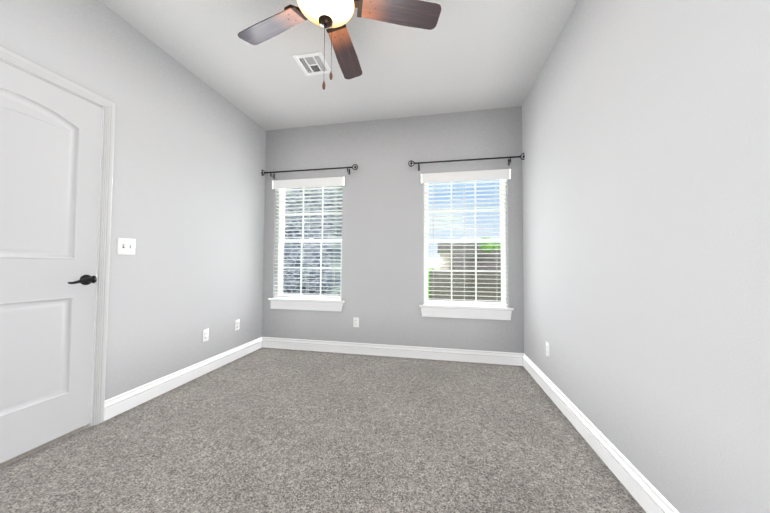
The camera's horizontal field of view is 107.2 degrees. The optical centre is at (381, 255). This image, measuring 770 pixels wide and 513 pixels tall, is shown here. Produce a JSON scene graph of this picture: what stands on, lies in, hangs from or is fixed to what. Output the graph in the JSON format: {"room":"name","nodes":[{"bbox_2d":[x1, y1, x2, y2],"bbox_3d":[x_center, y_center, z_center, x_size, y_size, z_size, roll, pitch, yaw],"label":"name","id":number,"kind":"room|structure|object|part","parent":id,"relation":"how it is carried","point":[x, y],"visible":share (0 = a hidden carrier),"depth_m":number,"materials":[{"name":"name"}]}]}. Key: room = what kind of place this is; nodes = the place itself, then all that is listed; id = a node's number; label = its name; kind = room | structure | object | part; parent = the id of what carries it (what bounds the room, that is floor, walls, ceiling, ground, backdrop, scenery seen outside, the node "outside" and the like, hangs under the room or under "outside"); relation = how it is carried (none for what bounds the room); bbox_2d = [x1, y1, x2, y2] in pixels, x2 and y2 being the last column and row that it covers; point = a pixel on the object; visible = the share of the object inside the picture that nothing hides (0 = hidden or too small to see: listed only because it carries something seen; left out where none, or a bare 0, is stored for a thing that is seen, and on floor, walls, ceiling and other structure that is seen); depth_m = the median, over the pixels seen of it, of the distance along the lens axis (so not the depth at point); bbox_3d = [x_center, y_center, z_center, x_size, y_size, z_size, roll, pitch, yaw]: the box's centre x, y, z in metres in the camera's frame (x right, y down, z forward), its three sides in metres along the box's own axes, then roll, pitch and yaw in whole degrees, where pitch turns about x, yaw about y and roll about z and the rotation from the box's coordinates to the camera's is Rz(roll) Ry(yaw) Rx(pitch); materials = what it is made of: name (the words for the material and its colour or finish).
{"room":"empty bedroom","nodes":[
{"label":"empty bedroom","id":0,"kind":"room"},
{"bbox_2d":[0,0,265,467],"bbox_3d":[-1.978,-0.292,1.727,0.240,2.741,3.835,0,-2,11],"label":"wall","id":1,"kind":"structure","parent":0,"point":[188,198],"depth_m":2.27,"materials":[{"name":"grey paint"}]},
{"bbox_2d":[0,61,101,463],"bbox_3d":[-1.929,0.033,1.461,0.038,2.029,0.760,0,-2,11],"label":"door","id":2,"kind":"structure","parent":1,"relation":"in","point":[50,145],"depth_m":1.59,"materials":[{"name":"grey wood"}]},
{"bbox_2d":[68,275,96,284],"bbox_3d":[-1.822,0.149,1.727,0.074,0.066,0.150,0,-2,11],"label":"door handle","id":3,"kind":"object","parent":2,"relation":"attached to","point":[86,279],"depth_m":1.75,"materials":[{"name":"black metal"}]},
{"bbox_2d":[0,46,114,425],"bbox_3d":[-1.970,0.012,1.470,0.158,2.114,0.887,0,-2,11],"label":"door frame","id":4,"kind":"structure","parent":1,"relation":"attached to","point":[104,233],"depth_m":1.84,"materials":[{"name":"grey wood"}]},
{"bbox_2d":[117,238,135,254],"bbox_3d":[-1.792,-0.066,2.001,0.019,0.116,0.116,0,-2,11],"label":"double light switch","id":5,"kind":"object","parent":1,"relation":"attached to","point":[126,246],"visible":1,"depth_m":2.00,"materials":[{"name":"white plastic"}]},
{"bbox_2d":[104,337,263,420],"bbox_3d":[-1.657,1.046,2.688,0.015,0.127,1.689,0,-2,11],"label":"baseboard","id":6,"kind":"structure","parent":1,"relation":"attached to","point":[116,405],"depth_m":2.33,"materials":[{"name":"white wood"}]},
{"bbox_2d":[202,328,208,341],"bbox_3d":[-1.661,0.752,2.683,0.008,0.115,0.070,0,-2,11],"label":"electrical outlet","id":7,"kind":"object","parent":1,"relation":"attached to","point":[205,335],"visible":1,"depth_m":2.68,"materials":[{"name":"white plastic"}]},
{"bbox_2d":[235,319,239,330],"bbox_3d":[-1.577,0.757,3.104,0.008,0.115,0.070,0,-2,11],"label":"electrical outlet","id":8,"kind":"object","parent":1,"relation":"attached to","point":[237,324],"visible":1,"depth_m":3.10,"materials":[{"name":"white plastic"}]},
{"bbox_2d":[0,347,645,512],"bbox_3d":[-0.383,1.137,1.361,3.515,0.120,4.315,0,-2,11],"label":"floor","id":9,"kind":"structure","parent":0,"point":[268,430],"depth_m":1.58,"materials":[{"name":"carpet"}]},
{"bbox_2d":[100,0,577,130],"bbox_3d":[-0.362,-1.736,1.451,3.515,0.150,4.315,0,-2,11],"label":"ceiling","id":10,"kind":"structure","parent":0,"point":[467,55],"depth_m":2.32,"materials":[{"name":"paint"}]},
{"bbox_2d":[293,52,330,75],"bbox_3d":[-0.582,-1.628,2.417,0.250,0.009,0.250,0,-2,11],"label":"ceiling vent","id":11,"kind":"object","parent":10,"relation":"in","point":[310,64],"visible":1,"depth_m":2.40,"materials":[{"name":"white plastic"}]},
{"bbox_2d":[238,0,441,89],"bbox_3d":[-0.316,-1.292,1.645,1.303,0.724,1.262,0,-2,11],"label":"fan","id":12,"kind":"object","parent":10,"relation":"hanging from","point":[334,17],"visible":1,"depth_m":1.70,"materials":[{"name":"brown wood"}]},
{"bbox_3d":[-0.654,-1.454,1.775,0.587,0.022,0.148,0,10,26],"label":"blade","id":13,"kind":"part","parent":12,"relation":"part of","materials":[{"name":"brown wood"}]},
{"bbox_3d":[-0.314,-1.472,1.627,0.577,0.367,0.558,0,-2,11],"label":"motor","id":14,"kind":"part","parent":12,"relation":"part of","materials":[{"name":"brown metal"}]},
{"bbox_3d":[-0.315,-1.379,1.606,0.320,0.107,0.320,0,-2,11],"label":"lamp shade","id":15,"kind":"part","parent":12,"relation":"part of","materials":[{"name":"white glass"}]},
{"bbox_3d":[-0.261,-1.445,1.983,0.148,0.022,0.587,-12,-4,8],"label":"blade","id":16,"kind":"part","parent":12,"relation":"part of","materials":[{"name":"brown wood"}]},
{"bbox_3d":[0.059,-1.452,1.673,0.587,0.022,0.148,1,-14,-10],"label":"blade","id":17,"kind":"part","parent":12,"relation":"part of","materials":[{"name":"brown wood"}]},
{"bbox_2d":[262,106,523,352],"bbox_3d":[0.027,-0.227,3.403,3.035,2.740,0.240,0,-2,11],"label":"wall","id":18,"kind":"structure","parent":0,"point":[382,285],"depth_m":3.27,"materials":[{"name":"grey paint"}]},
{"bbox_2d":[268,297,344,311],"bbox_3d":[-0.908,0.593,3.473,0.976,0.124,0.132,0,-2,11],"label":"window sill","id":19,"kind":"structure","parent":18,"relation":"attached to","point":[309,304],"depth_m":3.43,"materials":[{"name":"white wood"}]},
{"bbox_2d":[277,186,341,299],"bbox_3d":[-0.882,-0.197,3.601,0.890,1.473,0.085,0,-2,11],"label":"window","id":20,"kind":"structure","parent":18,"relation":"in","point":[280,228],"depth_m":3.61,"materials":[{"name":"white plastic"}]},
{"bbox_2d":[272,176,344,298],"bbox_3d":[-0.906,-0.216,3.488,0.948,1.457,0.082,0,-2,11],"label":"window blind","id":21,"kind":"object","parent":20,"relation":"attached to","point":[306,184],"visible":0.81,"depth_m":3.49,"materials":[{"name":"white plastic"}]},
{"bbox_3d":[-0.882,-0.198,3.598,0.848,1.430,0.062,0,-2,11],"label":"left window sash","id":22,"kind":"part","parent":20,"relation":"part of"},
{"bbox_2d":[261,164,357,178],"bbox_3d":[-0.891,-1.019,3.446,1.273,0.098,0.086,0,-2,11],"label":"curtain rod","id":23,"kind":"object","parent":18,"relation":"attached to","point":[273,176],"visible":0.9,"depth_m":3.41,"materials":[{"name":"black metal"}]},
{"bbox_2d":[353,317,358,326],"bbox_3d":[-0.295,0.777,3.308,0.070,0.115,0.008,0,-2,11],"label":"electrical outlet","id":24,"kind":"object","parent":18,"relation":"attached to","point":[355,321],"visible":1,"depth_m":3.31,"materials":[{"name":"white plastic"}]},
{"bbox_2d":[264,337,519,365],"bbox_3d":[-0.025,1.075,3.241,3.000,0.127,0.015,0,-2,11],"label":"baseboard","id":25,"kind":"structure","parent":18,"relation":"attached to","point":[462,355],"depth_m":3.19,"materials":[{"name":"white wood"}]},
{"bbox_2d":[424,179,505,306],"bbox_3d":[0.936,-0.178,3.237,0.890,1.473,0.085,0,-2,11],"label":"window","id":26,"kind":"structure","parent":18,"relation":"in","point":[504,213],"depth_m":3.21,"materials":[{"name":"white plastic"}]},
{"bbox_3d":[0.936,-0.178,3.234,0.848,1.430,0.062,0,-2,11],"label":"right window sash","id":27,"kind":"part","parent":26,"relation":"part of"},
{"bbox_2d":[421,169,510,305],"bbox_3d":[0.912,-0.197,3.124,0.948,1.457,0.082,0,-2,11],"label":"window blind","id":28,"kind":"object","parent":26,"relation":"attached to","point":[479,175],"visible":0.92,"depth_m":3.12,"materials":[{"name":"white plastic"}]},
{"bbox_2d":[408,153,524,170],"bbox_3d":[0.912,-1.018,3.086,1.237,0.098,0.086,0,-2,11],"label":"curtain rod","id":29,"kind":"object","parent":18,"relation":"attached to","point":[509,160],"visible":0.92,"depth_m":3.05,"materials":[{"name":"black metal"}]},
{"bbox_2d":[419,304,513,319],"bbox_3d":[0.910,0.613,3.109,0.976,0.124,0.132,0,-2,11],"label":"window sill","id":30,"kind":"structure","parent":18,"relation":"attached to","point":[470,311],"depth_m":3.06,"materials":[{"name":"white wood"}]},
{"bbox_2d":[522,0,769,512],"bbox_3d":[1.233,-0.291,1.085,0.240,2.740,3.835,0,-2,11],"label":"wall","id":31,"kind":"structure","parent":0,"point":[646,196],"depth_m":1.14,"materials":[{"name":"grey paint"}]},
{"bbox_2d":[546,341,549,357],"bbox_3d":[1.350,0.761,2.305,0.008,0.115,0.070,0,-2,11],"label":"electrical outlet","id":32,"kind":"object","parent":31,"relation":"attached to","point":[547,349],"visible":1,"depth_m":2.30,"materials":[{"name":"white plastic"}]},
{"bbox_2d":[520,353,678,512],"bbox_3d":[1.099,1.015,1.069,0.015,0.127,3.835,0,-2,11],"label":"baseboard","id":33,"kind":"structure","parent":31,"relation":"attached to","point":[646,494],"depth_m":1.48,"materials":[{"name":"white wood"}]},
{"label":"outside","id":34,"kind":"structure","parent":0,"visible":0},
{"bbox_2d":[428,267,439,297],"bbox_3d":[25.238,6.569,129.654,300.000,0.300,255.400,0,-2,11],"label":"lawn","id":35,"kind":"structure","parent":34,"point":[430,268],"depth_m":137.59,"materials":[{"name":"green plant"}]},
{"bbox_2d":[283,186,341,295],"bbox_3d":[-2.811,-0.260,9.526,6.070,5.450,5.500,0,-2,11],"label":"brick wall","id":36,"kind":"structure","parent":35,"relation":"on","point":[328,277],"depth_m":6.51,"materials":[{"name":"grey"}]},
{"bbox_2d":[437,243,491,269],"bbox_3d":[21.691,0.797,50.662,22.900,6.250,9.900,0,-2,11],"label":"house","id":37,"kind":"structure","parent":35,"relation":"on","point":[443,265],"depth_m":48.35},
{"bbox_2d":[429,267,500,301],"bbox_3d":[27.535,2.261,25.949,44.850,1.860,28.060,0,-2,11],"label":"fence","id":38,"kind":"object","parent":35,"relation":"on","point":[460,286],"depth_m":16.25,"materials":[{"name":"brown wood"}]},
{"bbox_2d":[450,251,500,269],"bbox_3d":[12.274,1.325,28.039,10.400,3.650,9.900,0,-2,11],"label":"house","id":39,"kind":"structure","parent":35,"relation":"on","point":[470,262],"depth_m":25.92,"materials":[{"name":"grey"}]},
{"bbox_2d":[479,237,491,265],"bbox_3d":[9.054,0.704,24.566,1.126,4.630,1.635,0,-2,11],"label":"tree","id":40,"kind":"object","parent":35,"relation":"on","point":[486,247],"depth_m":24.09,"materials":[{"name":"green plant"}]},
{"bbox_2d":[492,243,500,261],"bbox_3d":[9.965,0.759,25.443,1.450,4.587,1.342,0,-2,11],"label":"tree","id":41,"kind":"object","parent":35,"relation":"on","point":[495,247],"depth_m":24.94,"materials":[{"name":"green plant"}]}
]}

